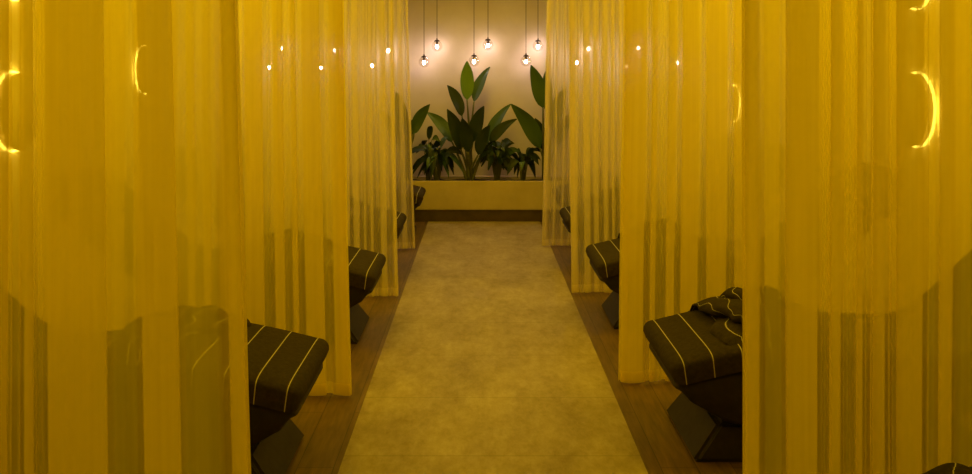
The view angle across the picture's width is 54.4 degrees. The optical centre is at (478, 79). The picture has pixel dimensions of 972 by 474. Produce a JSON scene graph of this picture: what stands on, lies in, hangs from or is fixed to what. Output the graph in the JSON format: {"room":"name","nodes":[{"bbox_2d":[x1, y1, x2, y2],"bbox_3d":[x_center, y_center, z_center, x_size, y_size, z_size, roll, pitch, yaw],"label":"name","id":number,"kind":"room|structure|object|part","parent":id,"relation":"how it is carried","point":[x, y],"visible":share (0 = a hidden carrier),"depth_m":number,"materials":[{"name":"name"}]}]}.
{"room":"spa treatment room","nodes":[
{"label":"spa treatment room","id":0,"kind":"room"},
{"bbox_2d":[0,0,228,316],"bbox_3d":[-3.030,0.150,4.878,0.100,3.100,12.755,0,0,0],"label":"wall","id":1,"kind":"structure","parent":0,"point":[90,59],"depth_m":7.36,"materials":[{"name":"paint"}]},
{"bbox_2d":[0,71,38,151],"bbox_3d":[-2.940,0.200,6.000,0.080,0.518,0.518,0,0,0],"label":"wall lamp","id":2,"kind":"object","parent":1,"relation":"attached to","point":[19,103],"visible":0.98,"depth_m":5.96,"materials":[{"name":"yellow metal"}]},
{"bbox_2d":[134,45,156,94],"bbox_3d":[-2.946,-0.090,8.350,0.068,0.440,0.440,0,0,0],"label":"wall lamp","id":3,"kind":"object","parent":1,"relation":"attached to","point":[147,63],"visible":1,"depth_m":8.29,"materials":[{"name":"beige"}]},
{"bbox_2d":[229,0,728,175],"bbox_3d":[0.000,0.150,11.305,6.160,3.100,0.100,0,0,0],"label":"wall","id":4,"kind":"structure","parent":0,"point":[690,94],"depth_m":11.26,"materials":[{"name":"paint"}]},
{"bbox_2d":[39,221,971,473],"bbox_3d":[0.000,1.648,4.878,5.960,0.104,12.755,0,0,0],"label":"floor","id":5,"kind":"structure","parent":0,"point":[489,362],"depth_m":5.23,"materials":[{"name":"concrete"}]},
{"bbox_2d":[0,285,322,473],"bbox_3d":[-1.670,1.088,3.930,1.980,1.024,0.700,0,0,0],"label":"lounge chair","id":6,"kind":"object","parent":5,"relation":"on","point":[189,432],"visible":0.52,"depth_m":3.59,"materials":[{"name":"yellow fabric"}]},
{"bbox_3d":[-1.670,0.921,3.930,1.980,0.689,0.700,0,0,0],"label":"mattress","id":7,"kind":"part","parent":6,"relation":"part of","materials":[{"name":"fabric"}]},
{"bbox_2d":[68,305,328,412],"bbox_3d":[-1.125,1.112,3.930,0.910,0.294,0.720,0,0,0],"label":"striped blanket","id":8,"kind":"object","parent":6,"relation":"on","point":[181,347],"visible":0.96,"depth_m":3.68,"materials":[{"name":"grey fabric"}]},
{"bbox_2d":[46,167,381,343],"bbox_3d":[-1.620,1.088,6.020,1.980,1.024,0.700,0,0,0],"label":"lounge chair","id":9,"kind":"object","parent":5,"relation":"on","point":[176,270],"visible":0.73,"depth_m":5.68,"materials":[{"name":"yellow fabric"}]},
{"bbox_3d":[-1.620,0.921,6.020,1.980,0.689,0.700,0,0,0],"label":"mattress","id":10,"kind":"part","parent":9,"relation":"part of","materials":[{"name":"fabric"}]},
{"bbox_2d":[228,228,385,289],"bbox_3d":[-1.075,1.112,6.020,0.910,0.294,0.720,0,0,0],"label":"striped blanket","id":11,"kind":"object","parent":9,"relation":"on","point":[314,256],"visible":0.94,"depth_m":5.74,"materials":[{"name":"grey fabric"}]},
{"bbox_2d":[155,146,403,276],"bbox_3d":[-1.630,1.088,7.950,1.980,1.024,0.700,0,0,0],"label":"lounge chair","id":12,"kind":"object","parent":5,"relation":"on","point":[202,185],"visible":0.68,"depth_m":7.61,"materials":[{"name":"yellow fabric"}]},
{"bbox_3d":[-1.630,0.921,7.950,1.980,0.689,0.700,0,0,0],"label":"mattress","id":13,"kind":"part","parent":12,"relation":"part of","materials":[{"name":"fabric"}]},
{"bbox_2d":[292,193,406,236],"bbox_3d":[-1.085,1.112,7.950,0.910,0.294,0.720,0,0,0],"label":"striped blanket","id":14,"kind":"object","parent":12,"relation":"on","point":[361,215],"visible":0.89,"depth_m":7.65,"materials":[{"name":"grey fabric"}]},
{"bbox_2d":[227,133,422,236],"bbox_3d":[-1.575,1.088,9.950,1.980,1.024,0.700,0,0,0],"label":"lounge chair","id":15,"kind":"object","parent":5,"relation":"on","point":[256,156],"visible":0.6,"depth_m":9.61,"materials":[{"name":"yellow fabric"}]},
{"bbox_3d":[-1.575,0.921,9.950,1.980,0.689,0.700,0,0,0],"label":"mattress","id":16,"kind":"part","parent":15,"relation":"part of","materials":[{"name":"fabric"}]},
{"bbox_2d":[335,170,425,203],"bbox_3d":[-1.030,1.112,9.950,0.910,0.294,0.720,0,0,0],"label":"striped blanket","id":17,"kind":"object","parent":15,"relation":"on","point":[375,183],"visible":0.95,"depth_m":9.65,"materials":[{"name":"grey fabric"}]},
{"bbox_2d":[388,176,577,221],"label":"planter","id":18,"kind":"object","parent":5,"relation":"on","point":[486,198],"depth_m":10.65,"materials":[{"name":"concrete"}]},
{"bbox_2d":[380,92,429,180],"bbox_3d":[-0.850,0.663,10.884,0.582,1.049,0.141,0,0,0],"label":"banana plant","id":19,"kind":"object","parent":18,"relation":"on","point":[403,126],"visible":0.97,"depth_m":10.89,"materials":[{"name":"green plant"}]},
{"bbox_2d":[416,126,439,180],"bbox_3d":[-0.576,0.859,11.057,0.324,0.654,0.244,0,0,0],"label":"leafy plant","id":20,"kind":"object","parent":18,"relation":"on","point":[430,128],"visible":0.34,"depth_m":11.00,"materials":[{"name":"green plant"}]},
{"bbox_2d":[405,137,463,180],"bbox_3d":[-0.510,0.918,10.861,0.710,0.537,0.338,0,0,0],"label":"leafy plant","id":21,"kind":"object","parent":18,"relation":"on","point":[444,157],"visible":0.94,"depth_m":10.82,"materials":[{"name":"green plant"}]},
{"bbox_2d":[427,61,516,180],"bbox_3d":[-0.088,0.487,10.842,1.058,1.414,0.332,0,0,0],"label":"banana plant","id":22,"kind":"object","parent":18,"relation":"on","point":[463,134],"visible":0.94,"depth_m":10.88,"materials":[{"name":"green plant"}]},
{"bbox_2d":[476,138,516,180],"bbox_3d":[0.220,0.924,10.859,0.521,0.524,0.344,0,0,0],"label":"leafy plant","id":23,"kind":"object","parent":18,"relation":"on","point":[499,157],"visible":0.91,"depth_m":10.81,"materials":[{"name":"green plant"}]},
{"bbox_2d":[507,147,540,180],"bbox_3d":[0.524,0.976,10.835,0.422,0.421,0.332,0,0,0],"label":"leafy plant","id":24,"kind":"object","parent":18,"relation":"on","point":[522,162],"visible":0.92,"depth_m":10.80,"materials":[{"name":"green plant"}]},
{"bbox_2d":[511,65,574,180],"bbox_3d":[0.732,0.508,10.888,0.780,1.365,0.198,0,0,-11],"label":"banana plant","id":25,"kind":"object","parent":18,"relation":"on","point":[533,129],"visible":0.95,"depth_m":10.88,"materials":[{"name":"green plant"}]},
{"bbox_2d":[554,133,750,235],"bbox_3d":[1.790,1.088,9.980,1.980,1.024,0.700,0,0,0],"label":"lounge chair","id":26,"kind":"object","parent":5,"relation":"on","point":[710,166],"visible":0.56,"depth_m":9.64,"materials":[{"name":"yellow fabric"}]},
{"bbox_2d":[552,169,620,203],"bbox_3d":[1.171,1.103,9.980,0.763,0.310,0.720,0,0,0],"label":"striped blanket","id":27,"kind":"object","parent":26,"relation":"on","point":[590,183],"visible":0.94,"depth_m":9.70,"materials":[{"name":"grey fabric"}]},
{"bbox_3d":[1.790,0.921,9.980,1.980,0.689,0.700,0,0,0],"label":"mattress","id":28,"kind":"part","parent":26,"relation":"part of","materials":[{"name":"fabric"}]},
{"bbox_2d":[562,144,800,268],"bbox_3d":[1.730,1.088,8.300,1.980,1.024,0.700,0,0,0],"label":"lounge chair","id":29,"kind":"object","parent":5,"relation":"on","point":[710,214],"visible":0.58,"depth_m":7.96,"materials":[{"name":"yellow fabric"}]},
{"bbox_2d":[559,187,653,229],"bbox_3d":[1.111,1.103,8.300,0.763,0.310,0.720,0,0,0],"label":"striped blanket","id":30,"kind":"object","parent":29,"relation":"on","point":[604,206],"visible":0.86,"depth_m":8.02,"materials":[{"name":"grey fabric"}]},
{"bbox_3d":[1.730,0.921,8.300,1.980,0.689,0.700,0,0,0],"label":"mattress","id":31,"kind":"part","parent":29,"relation":"part of","materials":[{"name":"fabric"}]},
{"bbox_2d":[589,162,907,328],"bbox_3d":[1.750,1.088,6.360,1.980,1.024,0.700,0,0,0],"label":"lounge chair","id":32,"kind":"object","parent":5,"relation":"on","point":[881,191],"visible":0.72,"depth_m":6.02,"materials":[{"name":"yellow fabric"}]},
{"bbox_2d":[586,218,712,277],"bbox_3d":[1.131,1.103,6.360,0.763,0.310,0.720,0,0,0],"label":"striped blanket","id":33,"kind":"object","parent":32,"relation":"on","point":[647,242],"visible":0.91,"depth_m":6.09,"materials":[{"name":"grey fabric"}]},
{"bbox_3d":[1.750,0.921,6.360,1.980,0.689,0.700,0,0,0],"label":"mattress","id":34,"kind":"part","parent":32,"relation":"part of","materials":[{"name":"fabric"}]},
{"bbox_2d":[649,250,971,461],"bbox_3d":[1.790,1.088,4.250,1.980,1.024,0.700,0,0,0],"label":"lounge chair","id":35,"kind":"object","parent":5,"relation":"on","point":[707,415],"visible":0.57,"depth_m":3.93,"materials":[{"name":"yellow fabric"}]},
{"bbox_2d":[643,285,846,385],"bbox_3d":[1.171,1.103,4.250,0.763,0.310,0.720,0,0,0],"label":"striped blanket","id":36,"kind":"object","parent":35,"relation":"on","point":[704,342],"visible":0.93,"depth_m":4.01,"materials":[{"name":"grey fabric"}]},
{"bbox_3d":[1.790,0.921,4.250,1.980,0.689,0.700,0,0,0],"label":"mattress","id":37,"kind":"part","parent":35,"relation":"part of","materials":[{"name":"fabric"}]},
{"bbox_3d":[1.790,1.088,2.200,1.980,1.024,0.700,0,0,0],"label":"bed","id":38,"kind":"object","parent":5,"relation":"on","visible":0},
{"bbox_2d":[922,462,971,473],"bbox_3d":[1.171,1.103,2.200,0.763,0.310,0.720,0,0,0],"label":"striped blanket","id":39,"kind":"object","parent":38,"relation":"on","point":[947,468],"visible":1,"depth_m":2.39,"materials":[{"name":"black fabric"}]},
{"bbox_2d":[729,0,971,306],"bbox_3d":[3.030,0.150,4.878,0.100,3.100,12.755,0,0,0],"label":"wall","id":40,"kind":"structure","parent":0,"point":[816,74],"depth_m":7.21,"materials":[{"name":"paint"}]},
{"bbox_2d":[726,84,739,121],"bbox_3d":[2.946,0.270,10.950,0.068,0.440,0.440,0,0,0],"label":"wall lamp","id":41,"kind":"object","parent":40,"relation":"attached to","point":[731,100],"visible":1,"depth_m":10.88,"materials":[{"name":"beige"}]},
{"bbox_2d":[899,0,928,9],"bbox_3d":[2.940,-0.730,6.380,0.080,0.518,0.518,0,0,0],"label":"wall lamp","id":42,"kind":"object","parent":40,"relation":"attached to","point":[908,4],"visible":1,"depth_m":6.35,"materials":[{"name":"beige"}]},
{"bbox_2d":[894,71,936,147],"bbox_3d":[2.940,0.200,6.380,0.080,0.518,0.518,0,0,0],"label":"wall lamp","id":43,"kind":"object","parent":40,"relation":"attached to","point":[911,105],"visible":1,"depth_m":6.33,"materials":[{"name":"beige"}]},
{"bbox_3d":[0.000,-1.350,4.878,5.960,0.100,12.755,0,0,0],"label":"ceiling","id":44,"kind":"structure","parent":0,"visible":0},
{"bbox_2d":[9,0,250,473],"bbox_3d":[-1.775,0.143,2.681,2.292,2.883,0.140,0,0,0],"label":"curtain","id":45,"kind":"object","parent":44,"relation":"hanging from","point":[234,3],"visible":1,"depth_m":2.71,"materials":[{"name":"yellow fabric"}]},
{"bbox_2d":[22,0,351,395],"bbox_3d":[-1.776,0.143,4.770,2.270,2.883,0.106,0,0,0],"label":"curtain","id":46,"kind":"object","parent":44,"relation":"hanging from","point":[320,388],"visible":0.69,"depth_m":4.77,"materials":[{"name":"yellow fabric"}]},
{"bbox_2d":[618,0,925,382],"bbox_3d":[1.835,0.143,4.985,2.201,2.883,0.092,0,0,0],"label":"curtain","id":47,"kind":"object","parent":44,"relation":"hanging from","point":[626,375],"visible":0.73,"depth_m":5.00,"materials":[{"name":"yellow fabric"}]},
{"bbox_2d":[742,0,968,473],"bbox_3d":[1.845,0.143,2.790,2.138,2.883,0.150,0,0,0],"label":"curtain","id":48,"kind":"object","parent":44,"relation":"hanging from","point":[745,3],"visible":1,"depth_m":2.82,"materials":[{"name":"yellow fabric"}]}
]}

